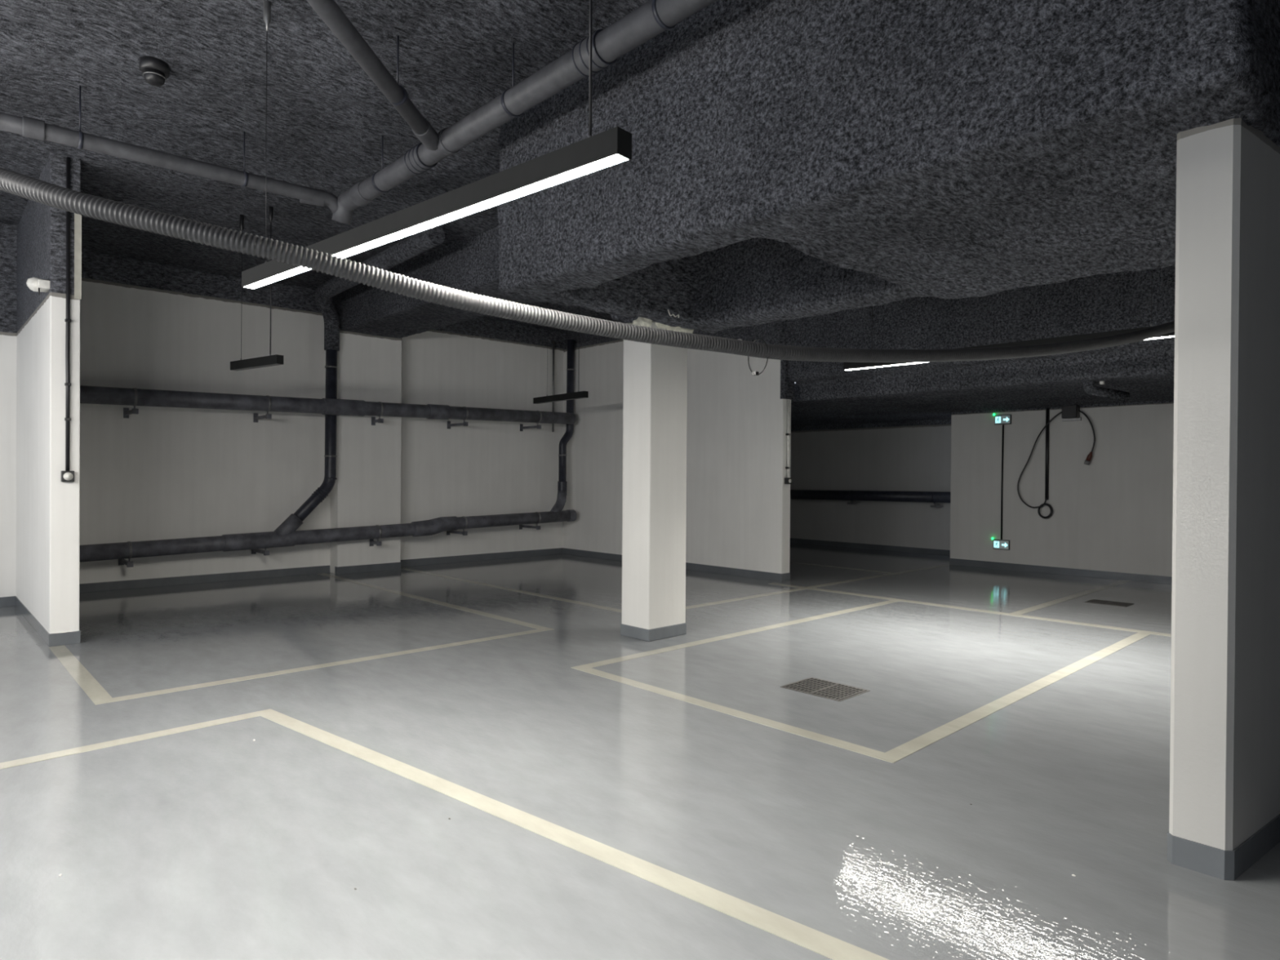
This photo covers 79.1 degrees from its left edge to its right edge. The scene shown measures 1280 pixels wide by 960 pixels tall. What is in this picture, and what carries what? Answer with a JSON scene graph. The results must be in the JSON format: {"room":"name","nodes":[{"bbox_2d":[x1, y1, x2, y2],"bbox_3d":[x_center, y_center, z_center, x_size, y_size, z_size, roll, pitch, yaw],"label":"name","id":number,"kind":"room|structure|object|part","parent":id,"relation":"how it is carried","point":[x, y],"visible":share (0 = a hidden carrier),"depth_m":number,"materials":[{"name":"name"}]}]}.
{"room":"parking garage","nodes":[
{"label":"parking garage","id":0,"kind":"room"},
{"bbox_2d":[0,222,17,597],"bbox_3d":[-9.543,-0.754,6.389,6.950,4.300,0.380,0,0,-43],"label":"wall","id":1,"kind":"structure","parent":0,"point":[8,233],"depth_m":8.56,"materials":[{"name":"white paint"}]},
{"bbox_2d":[0,595,15,607],"bbox_3d":[-9.455,1.342,6.254,6.895,0.110,0.036,0,0,-43],"label":"baseboard","id":2,"kind":"structure","parent":1,"relation":"attached to","point":[4,601],"depth_m":8.57,"materials":[{"name":"grey paint"}]},
{"bbox_2d":[16,151,80,633],"bbox_3d":[-6.157,-0.740,7.949,0.210,4.300,3.480,0,0,-43],"label":"wall","id":3,"kind":"structure","parent":0,"point":[48,508],"depth_m":6.79,"materials":[{"name":"white paint"}]},
{"bbox_2d":[26,277,49,295],"bbox_3d":[-5.153,-1.655,6.635,0.155,0.160,0.170,0,0,-43],"label":"detector","id":4,"kind":"object","parent":3,"relation":"attached to","point":[35,284],"visible":1,"depth_m":6.60,"materials":[{"name":"white plastic"}]},
{"bbox_2d":[15,595,80,646],"bbox_3d":[-5.918,1.358,7.694,0.222,0.110,2.756,0,0,-43],"label":"baseboard","id":5,"kind":"structure","parent":3,"relation":"attached to","point":[73,637],"depth_m":6.76,"materials":[{"name":"grey paint"}]},
{"bbox_2d":[61,471,74,481],"bbox_3d":[-4.928,-0.032,6.675,0.090,0.095,0.061,0,0,-43],"label":"power socket","id":6,"kind":"object","parent":3,"relation":"attached to","point":[66,476],"visible":1,"depth_m":6.65,"materials":[{"name":"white plastic"}]},
{"bbox_2d":[64,156,71,471],"bbox_3d":[-4.929,-1.424,6.679,0.042,2.700,0.039,0,0,-43],"label":"conduit","id":7,"kind":"object","parent":3,"relation":"attached to","point":[68,320],"visible":1,"depth_m":6.67,"materials":[{"name":"black plastic"}]},
{"bbox_2d":[74,213,81,299],"bbox_3d":[-4.896,-1.950,6.746,0.050,0.750,0.038,0,0,-43],"label":"trim","id":8,"kind":"structure","parent":3,"relation":"attached to","point":[77,218],"depth_m":6.73,"materials":[{"name":"paint"}]},
{"bbox_2d":[79,252,566,583],"bbox_3d":[-3.908,-0.753,12.618,17.700,4.300,0.300,0,0,-43],"label":"wall","id":9,"kind":"structure","parent":0,"point":[155,473],"depth_m":10.96,"materials":[{"name":"white paint"}]},
{"bbox_2d":[79,547,562,592],"bbox_3d":[-4.369,1.343,12.004,7.970,0.110,0.016,0,0,-43],"label":"baseboard","id":10,"kind":"structure","parent":9,"relation":"attached to","point":[156,582],"depth_m":11.04,"materials":[{"name":"grey paint"}]},
{"bbox_2d":[80,385,575,431],"bbox_3d":[-4.196,-1.011,11.709,7.774,0.453,0.618,0,0,-43],"label":"pipe","id":11,"kind":"object","parent":9,"relation":"attached to","point":[134,397],"visible":0.99,"depth_m":10.88,"materials":[{"name":"metal"}]},
{"bbox_3d":[-6.365,-0.858,9.687,0.060,0.140,0.570,0,0,-43],"label":"bracket arm","id":12,"kind":"part","parent":11,"relation":"part of"},
{"bbox_3d":[-5.240,-0.882,10.753,0.060,0.140,0.570,0,0,-43],"label":"bracket arm","id":13,"kind":"part","parent":11,"relation":"part of"},
{"bbox_3d":[-3.983,-0.905,11.753,0.060,0.140,0.290,0,0,-43],"label":"bracket arm","id":14,"kind":"part","parent":11,"relation":"part of"},
{"bbox_3d":[-3.027,-0.929,12.852,0.060,0.140,0.570,0,0,-43],"label":"bracket arm","id":15,"kind":"part","parent":11,"relation":"part of"},
{"bbox_3d":[-1.961,-0.952,13.864,0.060,0.140,0.570,0,0,-43],"label":"bracket arm","id":16,"kind":"part","parent":11,"relation":"part of"},
{"bbox_2d":[79,509,577,567],"bbox_3d":[-4.192,0.779,11.731,7.815,0.620,0.625,0,0,-43],"label":"pipe","id":17,"kind":"object","parent":9,"relation":"attached to","point":[286,535],"visible":0.98,"depth_m":10.80,"materials":[{"name":"metal"}]},
{"bbox_3d":[-6.414,1.017,9.663,0.060,0.140,0.570,0,0,-43],"label":"bracket arm","id":18,"kind":"part","parent":17,"relation":"part of"},
{"bbox_3d":[-5.268,0.979,10.751,0.060,0.140,0.570,0,0,-43],"label":"bracket arm","id":19,"kind":"part","parent":17,"relation":"part of"},
{"bbox_2d":[274,513,302,535],"bbox_3d":[-4.915,0.680,10.786,0.421,0.419,0.200,0,0,-43],"label":"pipe fitting","id":20,"kind":"object","parent":17,"relation":"attached to","point":[290,526],"depth_m":10.74,"materials":[{"name":"grey plastic"}]},
{"bbox_2d":[293,226,444,521],"bbox_3d":[-3.492,-0.924,9.731,0.941,3.627,3.948,0,0,-43],"label":"pipe","id":21,"kind":"object","parent":17,"relation":"attached to","point":[416,244],"visible":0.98,"depth_m":11.00,"materials":[{"name":"metal"}]},
{"bbox_3d":[-4.010,0.943,11.750,0.060,0.140,0.290,0,0,-43],"label":"bracket arm","id":22,"kind":"part","parent":17,"relation":"part of"},
{"bbox_3d":[-3.040,0.859,12.863,0.060,0.140,0.570,0,0,-43],"label":"bracket arm","id":23,"kind":"part","parent":17,"relation":"part of"},
{"bbox_3d":[-1.973,0.828,13.875,0.060,0.140,0.570,0,0,-43],"label":"bracket arm","id":24,"kind":"part","parent":17,"relation":"part of"},
{"bbox_2d":[550,339,574,511],"bbox_3d":[-1.448,-0.933,14.185,0.212,3.325,0.662,1,0,30],"label":"pipe","id":25,"kind":"object","parent":17,"relation":"attached to","point":[559,504],"visible":0.99,"depth_m":14.27,"materials":[{"name":"metal"}]},
{"bbox_2d":[551,340,554,431],"bbox_3d":[-1.618,-1.748,14.462,0.038,1.700,0.040,0,0,-43],"label":"conduit","id":26,"kind":"object","parent":9,"relation":"attached to","point":[553,392],"visible":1,"depth_m":14.45,"materials":[{"name":"metal"}]},
{"bbox_2d":[0,0,649,331],"bbox_3d":[-1.535,-2.864,4.091,15.400,0.322,16.100,0,0,-43],"label":"ceiling","id":27,"kind":"structure","parent":0,"point":[327,120],"depth_m":5.61,"materials":[{"name":"grey concrete"}]},
{"bbox_2d":[139,56,169,86],"bbox_3d":[-3.220,-2.708,5.141,0.170,0.170,0.170,0,0,-43],"label":"smoke detector","id":28,"kind":"object","parent":27,"relation":"attached to","point":[155,71],"visible":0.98,"depth_m":5.09,"materials":[{"name":"black plastic"}]},
{"bbox_2d":[0,85,337,213],"bbox_3d":[-3.837,-2.541,5.631,3.382,0.500,0.198,0,0,-42],"label":"drain pipe","id":29,"kind":"object","parent":27,"relation":"attached to","point":[33,128],"visible":0.97,"depth_m":5.77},
{"bbox_3d":[-3.969,-2.628,5.493,0.011,0.324,0.011,1,0,24],"label":"rod","id":30,"kind":"part","parent":29,"relation":"part of","materials":[{"name":"grey metal"}]},
{"bbox_3d":[-3.167,-2.627,6.203,0.011,0.324,0.011,0,0,-21],"label":"rod","id":31,"kind":"part","parent":29,"relation":"part of","materials":[{"name":"grey metal"}]},
{"bbox_2d":[230,205,284,370],"bbox_3d":[-4.001,-1.996,8.083,0.908,1.640,0.075,1,0,35],"label":"lamp","id":32,"kind":"object","parent":27,"relation":"hanging from","point":[271,360],"visible":0.88,"depth_m":7.98,"materials":[{"name":"black plastic"}]},
{"bbox_2d":[232,364,281,370],"bbox_3d":[-4.006,-1.179,8.088,0.891,0.006,0.058,1,0,35],"label":"diffuser","id":33,"kind":"object","parent":32,"relation":"attached to","point":[244,366],"depth_m":8.12,"materials":[{"name":"white plastic"}]},
{"bbox_2d":[306,0,438,150],"bbox_3d":[-1.583,-2.541,3.719,0.134,0.444,3.568,0,0,4],"label":"drain pipe","id":34,"kind":"object","parent":27,"relation":"attached to","point":[329,11],"visible":0.97,"depth_m":4.46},
{"bbox_3d":[-1.504,-2.607,4.813,0.011,0.325,0.011,0,0,-21],"label":"rod","id":35,"kind":"part","parent":34,"relation":"part of","materials":[{"name":"grey metal"}]},
{"bbox_2d":[333,225,539,337],"bbox_3d":[-2.151,-2.583,9.764,0.986,0.803,6.284,0,0,-43],"label":"ceiling beam","id":36,"kind":"structure","parent":27,"relation":"attached to","point":[470,264],"depth_m":9.95,"materials":[{"name":"grey concrete"}]},
{"bbox_2d":[241,0,631,288],"bbox_3d":[-1.189,-1.950,3.642,3.002,1.640,0.075,1,0,40],"label":"lamp","id":37,"kind":"object","parent":27,"relation":"hanging from","point":[612,147],"visible":1,"depth_m":3.18,"materials":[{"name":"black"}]},
{"bbox_2d":[244,154,628,288],"bbox_3d":[-1.194,-1.133,3.646,2.985,0.006,0.058,1,0,40],"label":"diffuser","id":38,"kind":"object","parent":37,"relation":"attached to","point":[591,164],"depth_m":3.23,"materials":[{"name":"white plastic"}]},
{"bbox_2d":[331,0,717,225],"bbox_3d":[-0.612,-2.479,4.691,0.200,0.568,5.893,0,0,-43],"label":"drain pipe","id":39,"kind":"object","parent":27,"relation":"attached to","point":[652,18],"visible":0.96,"depth_m":4.67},
{"bbox_3d":[-2.074,-2.631,6.243,0.011,0.302,0.011,1,0,24],"label":"rod","id":40,"kind":"part","parent":39,"relation":"part of","materials":[{"name":"grey metal"}]},
{"bbox_3d":[-0.801,-2.614,4.901,0.011,0.302,0.011,1,0,24],"label":"rod","id":41,"kind":"part","parent":39,"relation":"part of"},
{"bbox_2d":[533,302,588,404],"bbox_3d":[-1.191,-1.997,11.521,0.075,1.640,1.353,0,0,-40],"label":"lamp","id":42,"kind":"object","parent":27,"relation":"hanging from","point":[582,394],"visible":0.76,"depth_m":11.42,"materials":[{"name":"black plastic"}]},
{"bbox_2d":[533,397,585,404],"bbox_3d":[-1.196,-1.180,11.526,0.058,0.006,1.336,0,0,-40],"label":"diffuser","id":43,"kind":"object","parent":42,"relation":"attached to","point":[553,399],"depth_m":11.59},
{"bbox_2d":[0,167,1174,362],"bbox_3d":[1.131,-1.618,4.206,9.024,1.975,1.093,0,0,-19],"label":"corrugated hose","id":44,"kind":"object","parent":27,"relation":"hanging from","point":[15,183],"visible":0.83,"depth_m":3.16,"materials":[{"name":"grey plastic"}]},
{"bbox_2d":[747,337,768,375],"bbox_3d":[0.615,-0.636,4.031,0.106,0.183,0.104,0,0,-43],"label":"cable tie","id":45,"kind":"object","parent":44,"relation":"attached to","point":[753,373],"visible":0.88,"depth_m":4.03,"materials":[{"name":"black plastic"}]},
{"bbox_2d":[566,264,1175,402],"bbox_3d":[4.006,-2.029,9.490,0.947,1.816,15.310,0,0,-43],"label":"ceiling beam","id":46,"kind":"structure","parent":27,"relation":"attached to","point":[1121,300],"depth_m":9.14,"materials":[{"name":"grey concrete"}]},
{"bbox_2d":[843,362,923,370],"bbox_3d":[2.421,-1.160,7.703,0.075,0.084,0.849,0,0,-44],"label":"lamp","id":47,"kind":"object","parent":46,"relation":"hanging from","point":[851,366],"depth_m":7.79,"materials":[{"name":"white plastic"}]},
{"bbox_2d":[959,289,1155,348],"bbox_3d":[3.500,-1.322,6.603,0.075,0.332,1.527,0,0,-44],"label":"lamp","id":48,"kind":"object","parent":46,"relation":"hanging from","point":[1091,335],"depth_m":6.50,"materials":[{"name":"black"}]},
{"bbox_2d":[845,335,1174,370],"bbox_3d":[3.171,-1.122,6.938,0.058,0.006,2.983,0,0,-44],"label":"diffuser","id":49,"kind":"object","parent":48,"relation":"attached to","point":[874,365],"depth_m":7.70,"materials":[{"name":"white plastic"}]},
{"bbox_2d":[496,0,1279,333],"bbox_3d":[1.210,-2.145,5.242,2.660,1.615,5.056,0,0,-43],"label":"ceiling beam","id":50,"kind":"structure","parent":27,"relation":"attached to","point":[792,159],"depth_m":3.94,"materials":[{"name":"grey concrete"}]},
{"bbox_2d":[667,309,679,317],"bbox_3d":[0.293,-1.441,6.718,0.141,0.059,0.023,0,0,-43],"label":"wire","id":51,"kind":"object","parent":50,"relation":"attached to","point":[672,314],"visible":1,"depth_m":6.70,"materials":[{"name":"white plastic"}]},
{"bbox_2d":[1144,331,1174,340],"bbox_3d":[4.055,-1.117,6.037,0.075,0.040,0.193,0,0,-44],"label":"lamp","id":52,"kind":"object","parent":27,"relation":"hanging from","point":[1172,334],"depth_m":5.99,"materials":[{"name":"white plastic"}]},
{"bbox_2d":[329,324,401,573],"bbox_3d":[-4.218,-0.451,11.942,1.000,3.700,0.300,0,0,-43],"label":"wall","id":53,"kind":"structure","parent":0,"point":[366,491],"depth_m":11.79,"materials":[{"name":"white paint"}]},
{"bbox_2d":[334,562,400,574],"bbox_3d":[-4.153,1.345,11.871,1.012,0.110,0.086,0,0,-43],"label":"baseboard","id":54,"kind":"structure","parent":53,"relation":"attached to","point":[392,566],"depth_m":11.80,"materials":[{"name":"grey paint"}]},
{"bbox_2d":[0,542,1279,959],"bbox_3d":[0.431,1.567,6.081,21.000,0.200,16.200,0,0,-43],"label":"floor","id":55,"kind":"structure","parent":0,"point":[212,842],"depth_m":3.85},
{"bbox_2d":[48,573,553,704],"bbox_3d":[-4.122,1.422,8.308,3.680,0.004,5.680,0,0,-43],"label":"parking line","id":56,"kind":"object","parent":55,"relation":"on","point":[91,687],"visible":1,"depth_m":6.10,"materials":[{"name":"beige paint"}]},
{"bbox_2d":[0,708,888,959],"bbox_3d":[-1.661,1.470,3.118,7.843,0.004,3.540,0,0,2],"label":"parking line","id":57,"kind":"object","parent":55,"relation":"on","point":[830,947],"visible":1,"depth_m":3.18,"materials":[{"name":"beige paint"}]},
{"bbox_2d":[620,316,693,641],"bbox_3d":[0.147,-0.027,7.235,0.603,2.970,0.468,0,0,-43],"label":"concrete column","id":58,"kind":"structure","parent":55,"relation":"on","point":[655,390],"depth_m":7.13,"materials":[{"name":"grey paint"}]},
{"bbox_2d":[400,564,950,612],"bbox_3d":[0.716,1.428,12.857,7.380,0.004,5.740,0,0,-43],"label":"parking line","id":59,"kind":"object","parent":55,"relation":"on","point":[944,565],"visible":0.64,"depth_m":10.13,"materials":[{"name":"beige paint"}]},
{"bbox_2d":[780,677,869,702],"bbox_3d":[1.305,1.499,5.476,0.389,0.055,0.484,0,0,-43],"label":"floor grate","id":60,"kind":"object","parent":55,"relation":"in","point":[833,691],"visible":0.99,"depth_m":5.46,"materials":[{"name":"metal"}]},
{"bbox_2d":[782,677,838,693],"bbox_3d":[1.226,1.472,5.560,0.361,0.004,0.234,0,0,-43],"label":"grille","id":61,"kind":"object","parent":60,"relation":"attached to","point":[810,685],"depth_m":5.54,"materials":[{"name":"metal"}]},
{"bbox_2d":[810,684,866,700],"bbox_3d":[1.382,1.474,5.395,0.361,0.004,0.224,0,0,-43],"label":"grille","id":62,"kind":"object","parent":60,"relation":"attached to","point":[833,691],"depth_m":5.39,"materials":[{"name":"metal"}]},
{"bbox_2d":[789,561,893,573],"bbox_3d":[2.074,1.430,14.091,0.110,0.004,5.440,0,0,-43],"label":"parking line","id":63,"kind":"object","parent":55,"relation":"on","point":[789,562],"visible":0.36,"depth_m":12.76,"materials":[{"name":"beige paint"}]},
{"bbox_2d":[571,600,1151,763],"bbox_3d":[2.200,1.475,6.759,4.980,0.004,2.710,0,0,-43],"label":"parking line","id":64,"kind":"object","parent":55,"relation":"on","point":[907,748],"visible":1,"depth_m":5.27,"materials":[{"name":"beige paint"}]},
{"bbox_2d":[770,582,1171,636],"bbox_3d":[3.899,1.475,8.681,0.130,0.004,6.000,0,0,-43],"label":"parking line","id":65,"kind":"object","parent":55,"relation":"on","point":[777,584],"visible":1,"depth_m":8.66,"materials":[{"name":"beige paint"}]},
{"bbox_2d":[1011,580,1130,614],"bbox_3d":[5.648,1.479,9.976,4.190,0.004,0.110,0,0,-43],"label":"parking line","id":66,"kind":"object","parent":55,"relation":"on","point":[1090,591],"visible":1,"depth_m":9.64,"materials":[{"name":"beige paint"}]},
{"bbox_2d":[1084,599,1134,606],"bbox_3d":[5.656,1.506,9.343,0.334,0.055,0.444,0,0,-43],"label":"floor grate","id":67,"kind":"object","parent":55,"relation":"in","point":[1092,601],"visible":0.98,"depth_m":9.33,"materials":[{"name":"metal"}]},
{"bbox_2d":[1085,599,1112,604],"bbox_3d":[5.583,1.479,9.419,0.306,0.004,0.214,0,0,-43],"label":"grille","id":68,"kind":"object","parent":67,"relation":"attached to","point":[1093,601],"depth_m":9.40,"materials":[{"name":"metal"}]},
{"bbox_2d":[1106,601,1132,606],"bbox_3d":[5.726,1.481,9.269,0.306,0.004,0.204,0,0,-43],"label":"grille","id":69,"kind":"object","parent":67,"relation":"attached to","point":[1113,603],"depth_m":9.27,"materials":[{"name":"metal"}]},
{"bbox_2d":[562,337,791,573],"bbox_3d":[0.340,-0.551,12.979,0.200,3.950,5.130,0,0,-43],"label":"wall","id":70,"kind":"structure","parent":0,"point":[738,511],"depth_m":12.05,"materials":[{"name":"white paint"}]},
{"bbox_2d":[562,547,790,581],"bbox_3d":[0.346,1.370,12.970,0.212,0.110,5.086,0,0,-43],"label":"baseboard","id":71,"kind":"structure","parent":70,"relation":"attached to","point":[700,567],"depth_m":11.96,"materials":[{"name":"grey paint"}]},
{"bbox_2d":[780,320,794,399],"bbox_3d":[2.118,-1.805,11.114,0.230,1.295,0.080,0,0,-43],"label":"beam","id":72,"kind":"structure","parent":70,"relation":"attached to","point":[787,386],"depth_m":11.04,"materials":[{"name":"grey concrete"}]},
{"bbox_2d":[785,400,790,477],"bbox_3d":[2.118,-0.582,11.091,0.050,1.120,0.046,0,0,-43],"label":"conduit","id":73,"kind":"object","parent":70,"relation":"attached to","point":[788,434],"visible":1,"depth_m":11.07,"materials":[{"name":"white plastic"}]},
{"bbox_2d":[784,477,791,484],"bbox_3d":[2.122,0.013,11.085,0.100,0.090,0.070,0,0,-43],"label":"junction box","id":74,"kind":"object","parent":70,"relation":"attached to","point":[787,480],"visible":1,"depth_m":11.06,"materials":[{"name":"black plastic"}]},
{"bbox_2d":[790,418,951,550],"bbox_3d":[4.515,0.058,16.452,0.200,2.750,5.850,0,0,-43],"label":"wall","id":75,"kind":"structure","parent":0,"point":[904,455],"depth_m":15.98,"materials":[{"name":"white paint"}]},
{"bbox_2d":[790,537,950,555],"bbox_3d":[4.433,1.377,16.424,0.056,0.110,5.700,0,0,-43],"label":"baseboard","id":76,"kind":"structure","parent":75,"relation":"attached to","point":[846,544],"depth_m":15.97,"materials":[{"name":"grey paint"}]},
{"bbox_2d":[790,489,951,507],"bbox_3d":[4.321,0.350,16.270,0.332,0.305,5.552,0,0,-43],"label":"pipe","id":77,"kind":"object","parent":75,"relation":"attached to","point":[935,497],"visible":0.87,"depth_m":15.65,"materials":[{"name":"metal"}]},
{"bbox_3d":[4.452,0.459,16.155,0.300,0.090,0.120,0,0,-43],"label":"bracket arm","id":78,"kind":"part","parent":77,"relation":"part of","materials":[{"name":"metal"}]},
{"bbox_3d":[5.691,0.475,14.850,0.300,0.090,0.120,0,0,-43],"label":"bracket arm","id":79,"kind":"part","parent":77,"relation":"part of","materials":[{"name":"metal"}]},
{"bbox_2d":[791,376,1173,426],"bbox_3d":[6.103,-1.264,11.221,5.300,0.276,15.900,0,0,-43],"label":"ceiling","id":80,"kind":"structure","parent":0,"point":[933,406],"depth_m":11.51,"materials":[{"name":"grey concrete"}]},
{"bbox_2d":[1083,381,1130,401],"bbox_3d":[5.355,-1.039,8.868,0.518,0.274,0.186,0,0,-2],"label":"pipe stub","id":81,"kind":"object","parent":80,"relation":"attached to","point":[1089,388],"visible":0.87,"depth_m":8.86,"materials":[{"name":"black plastic"}]},
{"bbox_2d":[950,400,1173,577],"bbox_3d":[8.567,0.123,10.199,0.330,2.750,9.000,0,0,-43],"label":"wall","id":82,"kind":"structure","parent":0,"point":[1113,513],"depth_m":11.97,"materials":[{"name":"white paint"}]},
{"bbox_2d":[991,537,1009,550],"bbox_3d":[5.913,1.044,12.713,0.057,0.192,0.284,0,0,-43],"label":"exit sign","id":83,"kind":"object","parent":82,"relation":"attached to","point":[1004,544],"visible":1,"depth_m":12.69,"materials":[{"name":"black plastic"}]},
{"bbox_3d":[5.911,1.060,12.695,0.007,0.136,0.244,0,0,-43],"label":"panel","id":84,"kind":"part","parent":83,"relation":"part of","materials":[{"name":"white plastic"}]},
{"bbox_2d":[992,413,1011,424],"bbox_3d":[5.931,-1.004,12.697,0.057,0.187,0.284,0,0,-43],"label":"exit sign","id":85,"kind":"object","parent":82,"relation":"attached to","point":[1001,419],"visible":1,"depth_m":12.67,"materials":[{"name":"black plastic"}]},
{"bbox_3d":[5.929,-0.988,12.679,0.007,0.131,0.244,0,0,-43],"label":"panel","id":86,"kind":"part","parent":85,"relation":"part of","materials":[{"name":"white plastic"}]},
{"bbox_2d":[1000,424,1004,539],"bbox_3d":[5.939,0.035,12.701,0.029,1.880,0.038,0,0,-43],"label":"conduit","id":87,"kind":"object","parent":82,"relation":"attached to","point":[1002,437],"visible":1,"depth_m":12.70,"materials":[{"name":"black plastic"}]},
{"bbox_2d":[1044,408,1049,499],"bbox_3d":[6.409,-0.409,12.198,0.052,1.440,0.052,0,0,-43],"label":"conduit","id":88,"kind":"object","parent":82,"relation":"attached to","point":[1047,410],"visible":1,"depth_m":12.18,"materials":[{"name":"black plastic"}]},
{"bbox_2d":[1017,409,1095,518],"bbox_3d":[6.465,-0.239,12.073,0.074,1.694,1.125,0,0,-43],"label":"power cable","id":89,"kind":"object","parent":82,"relation":"attached to","point":[1087,460],"visible":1,"depth_m":12.14,"materials":[{"name":"black plastic"}]},
{"bbox_2d":[949,558,1172,584],"bbox_3d":[8.481,1.443,10.138,0.136,0.110,9.006,0,0,-43],"label":"baseboard","id":90,"kind":"structure","parent":82,"relation":"attached to","point":[1023,567],"depth_m":12.01,"materials":[{"name":"grey paint"}]},
{"bbox_2d":[1062,404,1081,421],"bbox_3d":[6.611,-1.028,11.899,0.170,0.235,0.260,0,0,-43],"label":"outlet box","id":91,"kind":"object","parent":82,"relation":"attached to","point":[1069,413],"visible":1,"depth_m":11.85,"materials":[{"name":"black plastic"}]},
{"bbox_2d":[1168,117,1279,850],"bbox_3d":[3.943,0.002,4.266,4.471,3.000,0.198,0,0,-36],"label":"column","id":92,"kind":"structure","parent":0,"point":[1224,736],"depth_m":2.97,"materials":[{"name":"white paint"}]},
{"bbox_2d":[1167,813,1279,880],"bbox_3d":[3.931,1.447,4.272,4.478,0.110,0.210,0,0,-36],"label":"baseboard","id":93,"kind":"structure","parent":92,"relation":"attached to","point":[1223,864],"depth_m":2.98,"materials":[{"name":"grey paint"}]}
]}

